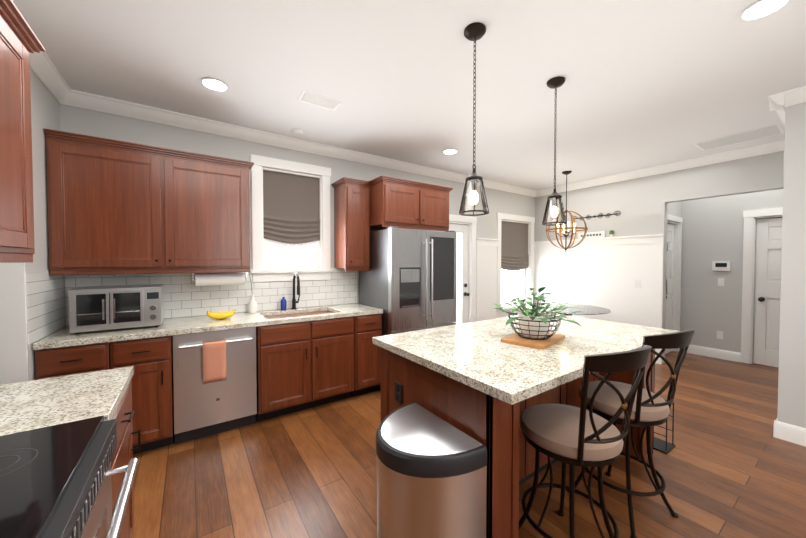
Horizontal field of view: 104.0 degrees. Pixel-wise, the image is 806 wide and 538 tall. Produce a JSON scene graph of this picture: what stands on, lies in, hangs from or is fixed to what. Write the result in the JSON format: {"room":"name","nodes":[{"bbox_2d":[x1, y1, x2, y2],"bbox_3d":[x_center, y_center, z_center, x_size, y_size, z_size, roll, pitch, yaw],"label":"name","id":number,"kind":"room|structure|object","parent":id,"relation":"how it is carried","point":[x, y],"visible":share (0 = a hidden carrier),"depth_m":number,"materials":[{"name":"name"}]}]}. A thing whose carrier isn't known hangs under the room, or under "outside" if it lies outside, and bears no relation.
{"room":"kitchen","nodes":[
{"label":"kitchen","id":0,"kind":"room"},
{"bbox_2d":[25,68,63,380],"bbox_3d":[-0.857,0.054,-0.353,0.190,2.740,6.680,-1,2,-34],"label":"wall","id":1,"kind":"structure","parent":0,"point":[45,109],"depth_m":2.10,"materials":[{"name":"grey paint"}]},
{"bbox_2d":[0,263,27,384],"bbox_3d":[-2.129,0.334,1.522,0.188,2.099,0.798,-1,2,-34],"label":"wall","id":2,"kind":"structure","parent":1,"relation":"attached to","point":[13,343],"depth_m":1.86,"materials":[{"name":"white paint"}]},
{"bbox_2d":[0,0,43,255],"bbox_3d":[-1.515,-0.480,0.997,0.347,0.850,0.544,-1,2,-34],"label":"upper cabinet","id":3,"kind":"object","parent":1,"relation":"attached to","point":[16,43],"depth_m":1.15,"materials":[{"name":"brown wood"}]},
{"bbox_2d":[202,340,226,383],"bbox_3d":[-1.486,0.730,2.482,0.160,0.316,0.037,-1,2,-34],"label":"towel","id":4,"kind":"object","parent":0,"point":[214,352],"depth_m":2.47,"materials":[{"name":"orange fabric"}]},
{"bbox_2d":[59,104,534,326],"bbox_3d":[-0.625,-0.039,3.935,9.760,2.740,0.150,-1,2,-34],"label":"wall","id":5,"kind":"structure","parent":0,"point":[77,120],"depth_m":3.25,"materials":[{"name":"grey paint"}]},
{"bbox_2d":[44,128,176,271],"bbox_3d":[-2.259,-0.468,2.508,0.708,0.940,0.348,-1,2,-34],"label":"upper cabinet","id":6,"kind":"object","parent":5,"relation":"attached to","point":[118,207],"depth_m":2.35,"materials":[{"name":"brown wood"}]},
{"bbox_2d":[26,268,356,344],"bbox_3d":[-1.422,0.223,2.896,2.524,0.438,0.678,-1,2,-34],"label":"tile backsplash","id":7,"kind":"structure","parent":5,"relation":"attached to","point":[185,295],"depth_m":2.91,"materials":[{"name":"white tile"}]},
{"bbox_2d":[173,152,252,271],"bbox_3d":[-1.790,-0.475,2.827,0.708,0.940,0.348,-1,2,-34],"label":"upper cabinet","id":8,"kind":"object","parent":5,"relation":"attached to","point":[213,195],"depth_m":2.72,"materials":[{"name":"brown wood"}]},
{"bbox_2d":[192,272,246,285],"bbox_3d":[-1.673,0.089,2.892,0.434,0.120,0.116,-1,2,-34],"label":"paper towel holder","id":9,"kind":"object","parent":8,"relation":"attached to","point":[223,278],"visible":0.96,"depth_m":2.85,"materials":[{"name":"white paper"}]},
{"bbox_2d":[250,154,332,281],"bbox_3d":[-1.219,-0.518,3.474,0.870,1.293,0.175,-1,2,-34],"label":"window","id":10,"kind":"structure","parent":5,"relation":"in","point":[290,224],"depth_m":3.45,"materials":[{"name":"white wood"}]},
{"bbox_2d":[333,180,372,267],"bbox_3d":[-0.590,-0.488,3.643,0.298,0.950,0.348,-1,2,-34],"label":"upper cabinet","id":11,"kind":"object","parent":5,"relation":"attached to","point":[351,197],"depth_m":3.51,"materials":[{"name":"brown wood"}]},
{"bbox_2d":[369,176,452,230],"bbox_3d":[0.012,-0.733,3.872,0.947,0.470,0.638,-1,2,-34],"label":"upper cabinet","id":12,"kind":"object","parent":5,"relation":"attached to","point":[405,204],"depth_m":3.56,"materials":[{"name":"brown wood"}]},
{"bbox_2d":[449,214,476,323],"bbox_3d":[0.683,0.244,4.802,1.106,2.128,0.177,-1,2,-34],"label":"back door","id":13,"kind":"structure","parent":5,"relation":"in","point":[466,271],"depth_m":5.00,"materials":[{"name":"white wood"}]},
{"bbox_2d":[476,238,535,320],"bbox_3d":[1.817,0.396,5.484,1.550,1.802,0.049,-1,2,-34],"label":"wainscoting","id":14,"kind":"structure","parent":5,"relation":"attached to","point":[486,249],"depth_m":5.21,"materials":[{"name":"white wood"}]},
{"bbox_2d":[496,212,534,315],"bbox_3d":[2.001,-0.086,5.675,1.080,1.753,0.175,-1,2,-34],"label":"nook window","id":15,"kind":"structure","parent":5,"relation":"in","point":[515,237],"depth_m":5.69,"materials":[{"name":"white wood"}]},
{"bbox_2d":[12,0,805,189],"bbox_3d":[1.254,-1.399,1.143,9.760,0.100,6.830,-1,2,-34],"label":"ceiling","id":16,"kind":"structure","parent":0,"point":[649,83],"depth_m":2.17,"materials":[{"name":"white paint"}]},
{"bbox_2d":[200,78,228,91],"bbox_3d":[-1.400,-1.370,2.344,0.190,0.008,0.190,-1,2,-34],"label":"recessed light","id":17,"kind":"object","parent":16,"relation":"in","point":[213,84],"visible":0.98,"depth_m":2.34,"materials":[{"name":"white"}]},
{"bbox_2d":[291,128,303,135],"bbox_3d":[-1.062,-1.378,3.179,0.124,0.030,0.124,-1,2,-34],"label":"smoke detector","id":18,"kind":"object","parent":16,"relation":"attached to","point":[298,132],"visible":0.96,"depth_m":3.15,"materials":[{"name":"white plastic"}]},
{"bbox_2d":[297,91,341,110],"bbox_3d":[-0.684,-1.376,2.589,0.320,0.008,0.170,-1,2,-34],"label":"ceiling vent","id":19,"kind":"object","parent":16,"relation":"in","point":[318,100],"visible":1,"depth_m":2.58,"materials":[{"name":"white"}]},
{"bbox_2d":[442,149,457,154],"bbox_3d":[0.565,-1.401,3.765,0.190,0.008,0.190,-1,2,-34],"label":"recessed light","id":20,"kind":"object","parent":16,"relation":"in","point":[449,151],"visible":0.98,"depth_m":3.78,"materials":[{"name":"white"}]},
{"bbox_2d":[459,22,488,215],"bbox_3d":[0.410,-0.841,1.809,0.173,1.043,0.173,-1,2,-34],"label":"pendant light","id":21,"kind":"object","parent":16,"relation":"hanging from","point":[475,31],"visible":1,"depth_m":1.80,"materials":[{"name":"brown metal"}]},
{"bbox_2d":[542,76,566,225],"bbox_3d":[1.119,-0.852,2.315,0.173,1.043,0.173,-1,2,-34],"label":"pendant light","id":22,"kind":"object","parent":16,"relation":"hanging from","point":[555,83],"visible":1,"depth_m":2.31,"materials":[{"name":"brown metal"}]},
{"bbox_2d":[545,171,587,251],"bbox_3d":[2.400,-0.837,4.627,0.555,1.174,0.555,-1,2,-34],"label":"orb chandelier","id":23,"kind":"object","parent":16,"relation":"hanging from","point":[575,228],"visible":0.9,"depth_m":4.61,"materials":[{"name":"brown metal"}]},
{"bbox_2d":[694,124,784,150],"bbox_3d":[3.574,-1.393,3.369,0.360,0.008,0.620,-1,2,-34],"label":"ceiling vent","id":24,"kind":"object","parent":16,"relation":"in","point":[776,129],"visible":1,"depth_m":3.33,"materials":[{"name":"white metal"}]},
{"bbox_2d":[738,0,791,22],"bbox_3d":[1.876,-1.355,1.634,0.190,0.008,0.190,-1,2,-34],"label":"recessed light","id":25,"kind":"object","parent":16,"relation":"in","point":[759,10],"visible":1,"depth_m":1.65,"materials":[{"name":"white"}]},
{"bbox_2d":[133,351,805,537],"bbox_3d":[1.254,1.440,1.205,9.760,0.100,6.830,-1,2,-34],"label":"floor","id":26,"kind":"structure","parent":0,"point":[728,465],"depth_m":2.06,"materials":[{"name":"brown wood"}]},
{"bbox_2d":[0,415,137,537],"bbox_3d":[-0.994,0.948,0.587,0.708,0.912,0.753,-1,2,-34],"label":"range","id":27,"kind":"object","parent":26,"relation":"on","point":[55,481],"visible":1,"depth_m":0.79,"materials":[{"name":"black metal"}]},
{"bbox_2d":[33,340,112,379],"bbox_3d":[-2.329,0.931,2.320,0.347,0.870,0.630,-1,2,-34],"label":"base cabinet","id":28,"kind":"object","parent":26,"relation":"on","point":[59,360],"depth_m":2.05,"materials":[{"name":"brown wood"}]},
{"bbox_2d":[111,372,139,537],"bbox_3d":[-1.408,0.957,1.122,0.630,0.870,0.575,-1,2,-34],"label":"base cabinet","id":29,"kind":"object","parent":26,"relation":"on","point":[123,453],"depth_m":1.33,"materials":[{"name":"brown wood"}]},
{"bbox_2d":[0,366,133,435],"bbox_3d":[-1.409,0.502,1.116,0.632,0.040,0.590,-1,2,-34],"label":"countertop","id":30,"kind":"structure","parent":29,"relation":"on","point":[34,404],"depth_m":1.16,"materials":[{"name":"beige stone"}]},
{"bbox_2d":[113,332,173,453],"bbox_3d":[-2.044,0.927,2.514,0.342,0.870,0.630,-1,2,-34],"label":"base cabinet","id":31,"kind":"object","parent":26,"relation":"on","point":[151,357],"depth_m":2.29,"materials":[{"name":"brown wood"}]},
{"bbox_2d":[173,327,256,443],"bbox_3d":[-1.643,0.923,2.757,0.577,0.863,0.661,-1,2,-34],"label":"dishwasher","id":32,"kind":"object","parent":26,"relation":"on","point":[214,383],"visible":0.85,"depth_m":2.50,"materials":[{"name":"silver metal"}]},
{"bbox_2d":[256,308,356,421],"bbox_3d":[-1.033,0.912,3.201,0.907,0.870,0.630,-1,2,-34],"label":"base cabinet","id":33,"kind":"object","parent":26,"relation":"on","point":[301,364],"depth_m":2.92,"materials":[{"name":"brown wood"}]},
{"bbox_2d":[33,304,382,347],"bbox_3d":[-1.430,0.463,2.919,2.520,0.040,0.632,-1,2,-34],"label":"countertop","id":34,"kind":"structure","parent":33,"relation":"on","point":[182,325],"depth_m":2.56,"materials":[{"name":"beige stone"}]},
{"bbox_2d":[69,284,163,333],"bbox_3d":[-2.181,0.295,2.443,0.500,0.314,0.436,-1,2,-34],"label":"toaster oven","id":35,"kind":"object","parent":34,"relation":"on","point":[95,308],"visible":1,"depth_m":2.30,"materials":[{"name":"silver metal"}]},
{"bbox_2d":[207,310,235,318],"bbox_3d":[-1.621,0.406,2.811,0.227,0.074,0.151,-1,2,-34],"label":"bananas","id":36,"kind":"object","parent":34,"relation":"on","point":[220,315],"visible":1,"depth_m":2.77,"materials":[{"name":"yellow food"}]},
{"bbox_2d":[248,272,256,313],"bbox_3d":[-1.495,0.211,3.112,0.095,0.452,0.084,-1,2,-34],"label":"vase","id":37,"kind":"object","parent":34,"relation":"on","point":[252,306],"visible":0.79,"depth_m":3.09,"materials":[{"name":"white ceramic"}]},
{"bbox_2d":[281,294,286,310],"bbox_3d":[-1.252,0.347,3.301,0.060,0.174,0.064,-1,2,-34],"label":"soap bottle","id":38,"kind":"object","parent":34,"relation":"on","point":[283,304],"visible":1,"depth_m":3.28,"materials":[{"name":"blue plastic"}]},
{"bbox_2d":[291,273,299,308],"bbox_3d":[-1.112,0.234,3.331,0.094,0.397,0.215,-1,2,-34],"label":"faucet","id":39,"kind":"object","parent":34,"relation":"on","point":[294,301],"visible":1,"depth_m":3.37,"materials":[{"name":"black metal"}]},
{"bbox_2d":[357,312,382,395],"bbox_3d":[-0.526,0.904,3.547,0.321,0.870,0.630,-1,2,-34],"label":"base cabinet","id":40,"kind":"object","parent":26,"relation":"on","point":[369,325],"depth_m":3.29,"materials":[{"name":"brown wood"}]},
{"bbox_2d":[359,226,456,388],"bbox_3d":[0.068,0.439,3.798,0.922,1.790,0.812,-1,2,-34],"label":"refrigerator","id":41,"kind":"object","parent":26,"relation":"on","point":[408,282],"visible":0.71,"depth_m":3.45,"materials":[{"name":"silver metal"}]},
{"bbox_2d":[376,402,486,537],"bbox_3d":[0.044,1.056,1.407,0.380,0.661,0.516,-1,2,-34],"label":"trash can","id":42,"kind":"object","parent":26,"relation":"on","point":[431,474],"visible":0.98,"depth_m":1.26,"materials":[{"name":"silver metal"}]},
{"bbox_2d":[380,348,654,537],"bbox_3d":[0.851,0.925,2.179,1.818,0.889,0.903,-1,2,-34],"label":"kitchen island","id":43,"kind":"object","parent":26,"relation":"on","point":[497,426],"depth_m":1.50,"materials":[{"name":"wood"}]},
{"bbox_2d":[372,312,675,403],"bbox_3d":[0.882,0.460,2.131,1.890,0.040,1.064,-1,2,-34],"label":"island countertop","id":44,"kind":"structure","parent":43,"relation":"on","point":[474,354],"depth_m":1.73,"materials":[{"name":"beige stone"}]},
{"bbox_2d":[492,287,579,349],"bbox_3d":[0.830,0.271,1.980,0.508,0.342,0.537,-1,2,-34],"label":"potted plant","id":45,"kind":"object","parent":44,"relation":"on","point":[534,326],"visible":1,"depth_m":1.90,"materials":[{"name":"green plant"}]},
{"bbox_2d":[526,303,610,315],"bbox_3d":[2.400,0.944,4.666,1.130,0.743,1.130,-1,2,-34],"label":"table","id":46,"kind":"object","parent":26,"relation":"on","point":[588,310],"visible":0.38,"depth_m":4.48,"materials":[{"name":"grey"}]},
{"bbox_2d":[519,345,651,537],"bbox_3d":[0.813,0.850,1.471,0.436,1.080,0.530,-1,1,-24],"label":"stool","id":47,"kind":"object","parent":26,"relation":"on","point":[573,436],"visible":0.98,"depth_m":1.38,"materials":[{"name":"brown metal"}]},
{"bbox_2d":[567,329,694,537],"bbox_3d":[1.292,0.843,1.797,0.436,1.080,0.530,-1,1,-24],"label":"stool","id":48,"kind":"object","parent":26,"relation":"on","point":[649,409],"visible":0.75,"depth_m":1.68,"materials":[{"name":"brown metal"}]},
{"bbox_2d":[653,400,674,453],"bbox_3d":[1.947,1.192,2.475,0.180,0.343,0.260,-1,2,-34],"label":"rack","id":49,"kind":"object","parent":26,"relation":"on","point":[663,446],"visible":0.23,"depth_m":2.41,"materials":[{"name":"black metal"}]},
{"bbox_2d":[535,151,783,363],"bbox_3d":[3.429,-0.056,4.697,0.120,2.740,3.150,-1,2,-34],"label":"wall","id":50,"kind":"structure","parent":0,"point":[640,204],"depth_m":4.42,"materials":[{"name":"grey paint"}]},
{"bbox_2d":[30,51,805,196],"bbox_3d":[2.198,-1.311,1.696,7.299,0.100,6.680,-1,2,-34],"label":"crown molding","id":51,"kind":"structure","parent":50,"relation":"attached to","point":[46,72],"depth_m":3.22,"materials":[{"name":"white wood"}]},
{"bbox_2d":[573,211,620,219],"bbox_3d":[3.081,-0.849,5.066,0.036,0.089,0.742,-1,2,-34],"label":"wall art","id":52,"kind":"object","parent":50,"relation":"attached to","point":[602,215],"visible":0.92,"depth_m":4.99,"materials":[{"name":"black metal"}]},
{"bbox_2d":[536,234,663,363],"bbox_3d":[3.019,0.403,5.148,0.059,1.802,1.958,-1,2,-34],"label":"wainscoting","id":53,"kind":"structure","parent":50,"relation":"attached to","point":[605,272],"depth_m":4.89,"materials":[{"name":"white paint"}]},
{"bbox_2d":[578,231,604,238],"bbox_3d":[3.050,-0.547,5.099,0.018,0.100,0.400,-1,2,-34],"label":"sign","id":54,"kind":"object","parent":53,"relation":"on","point":[600,234],"visible":0.83,"depth_m":5.08,"materials":[{"name":"white wood"}]},
{"bbox_2d":[635,280,640,287],"bbox_3d":[3.415,0.220,4.582,0.012,0.115,0.075,-1,2,-34],"label":"light switch","id":55,"kind":"object","parent":50,"relation":"attached to","point":[637,282],"depth_m":4.58,"materials":[{"name":"white plastic"}]},
{"bbox_2d":[668,201,681,351],"bbox_3d":[3.988,-0.058,4.781,0.900,2.740,0.120,-1,2,-34],"label":"wall","id":56,"kind":"structure","parent":0,"point":[674,208],"depth_m":4.81,"materials":[{"name":"grey paint"}]},
{"bbox_2d":[665,214,682,353],"bbox_3d":[4.004,0.255,4.773,0.846,2.108,0.152,-1,2,-34],"label":"hall door","id":57,"kind":"structure","parent":56,"relation":"in","point":[673,273],"depth_m":4.92,"materials":[{"name":"white wood"}]},
{"bbox_2d":[680,189,782,352],"bbox_3d":[5.768,-0.021,3.089,0.140,2.740,4.920,-1,2,-34],"label":"wall","id":58,"kind":"structure","parent":0,"point":[713,229],"depth_m":4.66,"materials":[{"name":"grey paint"}]},
{"bbox_2d":[687,345,740,362],"bbox_3d":[4.578,1.246,4.727,0.016,0.135,0.680,-1,2,-34],"label":"baseboard","id":59,"kind":"structure","parent":58,"relation":"attached to","point":[693,349],"depth_m":4.65,"materials":[{"name":"white wood"}]},
{"bbox_2d":[717,331,722,338],"bbox_3d":[4.652,0.968,4.620,0.006,0.115,0.070,-1,2,-34],"label":"electrical outlet","id":60,"kind":"object","parent":58,"relation":"attached to","point":[719,333],"depth_m":4.62,"materials":[{"name":"white plastic"}]},
{"bbox_2d":[712,261,730,270],"bbox_3d":[4.643,-0.044,4.592,0.029,0.140,0.190,-1,2,-34],"label":"thermostat","id":61,"kind":"object","parent":58,"relation":"attached to","point":[721,265],"depth_m":4.58,"materials":[{"name":"white plastic"}]},
{"bbox_2d":[718,278,724,285],"bbox_3d":[4.650,0.188,4.601,0.013,0.115,0.070,-1,2,-34],"label":"light switch","id":62,"kind":"object","parent":58,"relation":"attached to","point":[721,281],"depth_m":4.60,"materials":[{"name":"white plastic"}]},
{"bbox_2d":[741,207,782,367],"bbox_3d":[5.094,0.260,4.046,0.167,2.128,1.006,-1,2,-34],"label":"hall door","id":63,"kind":"structure","parent":58,"relation":"in","point":[761,281],"depth_m":4.31,"materials":[{"name":"white wood"}]},
{"bbox_2d":[777,102,805,427],"bbox_3d":[4.688,0.013,1.514,1.620,2.740,3.530,-1,2,-34],"label":"wall","id":64,"kind":"structure","parent":0,"point":[792,380],"depth_m":2.46,"materials":[{"name":"grey paint"}]},
{"bbox_2d":[773,419,805,446],"bbox_3d":[4.006,1.326,1.089,0.016,0.135,3.547,-1,2,-34],"label":"baseboard","id":65,"kind":"structure","parent":64,"relation":"attached to","point":[789,433],"depth_m":2.48,"materials":[{"name":"white wood"}]}
]}

